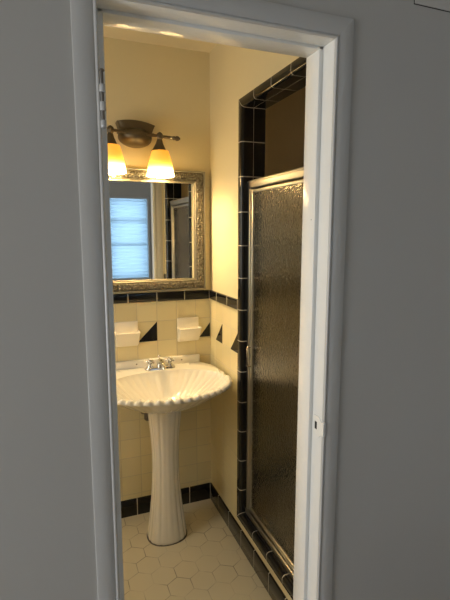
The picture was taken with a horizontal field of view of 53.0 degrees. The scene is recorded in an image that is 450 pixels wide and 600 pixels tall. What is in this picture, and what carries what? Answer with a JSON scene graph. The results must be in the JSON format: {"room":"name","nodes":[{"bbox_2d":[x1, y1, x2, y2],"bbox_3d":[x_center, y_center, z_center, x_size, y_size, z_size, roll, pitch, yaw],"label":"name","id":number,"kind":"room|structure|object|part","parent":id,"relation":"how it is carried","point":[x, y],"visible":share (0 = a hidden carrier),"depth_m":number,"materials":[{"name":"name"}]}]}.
{"room":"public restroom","nodes":[
{"label":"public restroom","id":0,"kind":"room"},
{"bbox_2d":[103,25,216,52],"bbox_3d":[-0.213,-1.247,1.767,2.700,0.080,1.251,-3,9,-21],"label":"ceiling","id":1,"kind":"structure","parent":0,"point":[109,32],"depth_m":2.20,"materials":[{"name":"beige paint"}]},
{"bbox_2d":[121,499,271,599],"bbox_3d":[-0.548,1.342,1.956,1.935,0.060,1.371,-3,9,-21],"label":"floor","id":2,"kind":"structure","parent":0,"point":[209,563],"depth_m":2.17,"materials":[{"name":"tile"}]},
{"bbox_2d":[116,353,231,546],"bbox_3d":[-0.295,0.789,2.284,0.652,0.937,0.556,-3,9,-21],"label":"pedestal sink","id":3,"kind":"object","parent":2,"relation":"on","point":[159,387],"visible":0.94,"depth_m":2.31,"materials":[{"name":"white porcelain"},{"name":"chrome"}]},
{"bbox_2d":[116,353,199,369],"bbox_3d":[-0.391,0.347,2.466,0.526,0.058,0.029,-3,9,-21],"label":"backsplash","id":4,"kind":"structure","parent":3,"relation":"attached to","point":[129,364],"depth_m":2.45,"materials":[{"name":"beige ceramic"}]},
{"bbox_2d":[144,355,174,370],"bbox_3d":[-0.334,0.338,2.375,0.166,0.071,0.129,-3,9,-21],"label":"faucet","id":5,"kind":"object","parent":3,"relation":"on","point":[161,366],"depth_m":2.39,"materials":[{"name":"silver metal"}]},
{"bbox_2d":[116,362,231,413],"bbox_3d":[-0.295,0.468,2.235,0.652,0.151,0.555,-3,9,-21],"label":"basin","id":6,"kind":"object","parent":3,"relation":"in","point":[143,388],"depth_m":2.32,"materials":[{"name":"beige ceramic"}]},
{"bbox_2d":[104,37,305,341],"bbox_3d":[-0.459,-0.037,2.463,2.610,2.518,0.121,-3,9,-21],"label":"wall","id":7,"kind":"structure","parent":0,"point":[166,88],"depth_m":2.35,"materials":[{"name":"beige paint"}]},
{"bbox_2d":[114,321,140,346],"bbox_3d":[-0.514,0.183,2.377,0.131,0.132,0.063,-3,9,-21],"label":"soap dish","id":8,"kind":"object","parent":7,"relation":"attached to","point":[127,333],"visible":0.98,"depth_m":2.38,"materials":[{"name":"beige ceramic"}]},
{"bbox_2d":[115,330,140,346],"bbox_3d":[-0.512,0.209,2.377,0.131,0.080,0.054,-3,9,-21],"label":"tray","id":9,"kind":"object","parent":8,"relation":"on","point":[123,338],"depth_m":2.37,"materials":[{"name":"beige ceramic"}]},
{"bbox_2d":[107,120,179,177],"bbox_3d":[-0.436,-0.751,2.239,0.419,0.268,0.218,-3,9,-21],"label":"vanity light","id":10,"kind":"object","parent":7,"relation":"attached to","point":[131,133],"visible":0.84,"depth_m":2.19,"materials":[{"name":"glass"}]},
{"bbox_3d":[-0.544,-0.676,2.162,0.133,0.128,0.133,-3,9,-21],"label":"lamp shade","id":11,"kind":"part","parent":10,"relation":"part of","materials":[{"name":"orange glass"}]},
{"bbox_3d":[-0.322,-0.679,2.248,0.133,0.123,0.133,-3,9,-21],"label":"lamp shade","id":12,"kind":"part","parent":10,"relation":"part of","materials":[{"name":"orange glass"}]},
{"bbox_2d":[140,412,148,420],"bbox_3d":[-0.427,0.550,2.438,0.052,0.183,0.112,-3,9,-21],"label":"shutoff valve","id":13,"kind":"object","parent":7,"relation":"attached to","point":[145,414],"visible":0.33,"depth_m":2.40,"materials":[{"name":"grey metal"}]},
{"bbox_2d":[109,168,205,293],"bbox_3d":[-0.454,-0.354,2.332,0.736,0.632,0.038,-3,9,-21],"label":"wall mirror","id":14,"kind":"object","parent":7,"relation":"attached to","point":[158,224],"visible":0.59,"depth_m":2.36,"materials":[{"name":"silver metal"}]},
{"bbox_2d":[109,181,193,280],"bbox_3d":[-0.452,-0.353,2.328,0.636,0.532,0.005,-3,9,-21],"label":"mirror glass","id":15,"kind":"object","parent":14,"relation":"attached to","point":[152,222],"depth_m":2.35,"materials":[{"name":"white"}]},
{"bbox_2d":[113,290,208,303],"bbox_3d":[-0.825,0.009,2.260,1.577,0.048,0.012,-3,9,-21],"label":"trim","id":16,"kind":"structure","parent":7,"relation":"attached to","point":[194,294],"depth_m":2.44,"materials":[{"name":"black tile"}]},
{"bbox_2d":[113,298,210,500],"bbox_3d":[-0.823,0.586,2.351,1.585,1.119,0.005,-3,9,-21],"label":"wall tile","id":17,"kind":"object","parent":7,"relation":"attached to","point":[135,448],"depth_m":2.52,"materials":[{"name":"beige tile"}]},
{"bbox_2d":[121,483,209,517],"bbox_3d":[-0.825,1.190,2.436,1.577,0.100,0.012,-3,9,-21],"label":"baseboard","id":18,"kind":"structure","parent":7,"relation":"attached to","point":[136,506],"depth_m":2.58,"materials":[{"name":"black tile"}]},
{"bbox_2d":[177,317,201,341],"bbox_3d":[-0.198,0.165,2.498,0.131,0.132,0.063,-3,9,-21],"label":"soap dish","id":19,"kind":"object","parent":7,"relation":"attached to","point":[188,328],"visible":1,"depth_m":2.50,"materials":[{"name":"beige ceramic"}]},
{"bbox_2d":[177,326,201,341],"bbox_3d":[-0.196,0.191,2.498,0.131,0.080,0.054,-3,9,-21],"label":"tray","id":20,"kind":"object","parent":19,"relation":"on","point":[184,333],"depth_m":2.49,"materials":[{"name":"beige ceramic"}]},
{"bbox_2d":[0,0,449,599],"bbox_3d":[-1.434,0.166,0.757,5.650,2.620,0.115,-3,9,-21],"label":"wall","id":21,"kind":"structure","parent":0,"point":[392,522],"depth_m":1.31,"materials":[{"name":"paint"}]},
{"bbox_2d":[70,0,353,599],"bbox_3d":[-0.012,0.307,1.329,0.751,2.172,0.147,-3,9,-21],"label":"door frame","id":22,"kind":"structure","parent":21,"relation":"in","point":[326,40],"depth_m":1.24,"materials":[{"name":"paint"}]},
{"bbox_3d":[-0.315,0.333,1.154,0.058,2.172,0.009,-3,9,-21],"label":"casing","id":23,"kind":"part","parent":22,"relation":"part of","materials":[{"name":"white paint"}]},
{"bbox_3d":[0.008,-0.731,1.122,0.751,0.058,0.009,-3,9,-21],"label":"casing","id":24,"kind":"part","parent":22,"relation":"part of","materials":[{"name":"white paint"}]},
{"bbox_3d":[0.299,0.401,1.427,0.010,0.067,0.058,-3,9,-21],"label":"strike plate","id":25,"kind":"part","parent":22,"relation":"part of","materials":[{"name":"paint"}]},
{"bbox_3d":[0.331,0.296,1.402,0.058,2.172,0.009,-3,9,-21],"label":"casing","id":26,"kind":"part","parent":22,"relation":"part of","materials":[{"name":"white paint"}]},
{"bbox_2d":[414,0,449,12],"bbox_3d":[0.772,-1.035,1.378,0.468,0.316,0.008,-3,9,-21],"label":"access panel","id":27,"kind":"object","parent":21,"relation":"attached to","point":[443,5],"visible":1,"depth_m":1.34,"materials":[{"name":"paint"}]},
{"bbox_2d":[210,44,298,352],"bbox_3d":[0.153,0.017,2.099,0.116,2.518,1.251,-3,9,-21],"label":"wall","id":28,"kind":"structure","parent":0,"point":[235,72],"depth_m":2.22,"materials":[{"name":"beige paint"}]},
{"bbox_2d":[209,290,237,309],"bbox_3d":[-0.011,-0.005,2.356,0.012,0.048,0.411,-3,9,-21],"label":"trim","id":29,"kind":"structure","parent":28,"relation":"attached to","point":[232,302],"depth_m":2.33,"materials":[{"name":"black tile"}]},
{"bbox_2d":[210,482,287,599],"bbox_3d":[0.119,1.224,2.200,0.012,0.100,1.131,-3,9,-21],"label":"baseboard","id":30,"kind":"structure","parent":28,"relation":"attached to","point":[273,589],"depth_m":2.20,"materials":[{"name":"black tile"}]},
{"bbox_2d":[210,299,291,599],"bbox_3d":[0.123,0.621,2.112,0.005,1.119,1.131,-3,9,-21],"label":"wall tile","id":31,"kind":"object","parent":28,"relation":"attached to","point":[224,405],"depth_m":2.40,"materials":[{"name":"beige tile"}]},
{"bbox_2d":[237,57,306,599],"bbox_3d":[0.232,0.149,1.901,0.118,2.040,0.647,-3,9,-21],"label":"trim","id":32,"kind":"structure","parent":28,"relation":"attached to","point":[253,106],"depth_m":2.06,"materials":[{"name":"black tile"}]},
{"bbox_2d":[245,167,303,580],"bbox_3d":[0.226,0.306,1.922,0.078,1.642,0.565,-3,9,-21],"label":"shower door","id":33,"kind":"structure","parent":28,"relation":"attached to","point":[275,212],"depth_m":1.93,"materials":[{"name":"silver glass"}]},
{"bbox_3d":[0.112,0.270,2.141,0.026,0.105,0.010,-3,9,-21],"label":"handle","id":34,"kind":"part","parent":33,"relation":"part of","materials":[{"name":"silver metal"}]},
{"bbox_3d":[0.123,0.284,2.174,0.028,1.612,0.020,-3,9,-21],"label":"frame post","id":35,"kind":"part","parent":33,"relation":"part of","materials":[{"name":"silver metal"}]},
{"bbox_3d":[0.220,-0.487,1.801,0.035,0.036,0.565,-3,9,-21],"label":"header rail","id":36,"kind":"part","parent":33,"relation":"part of","materials":[{"name":"silver metal"}]}
]}

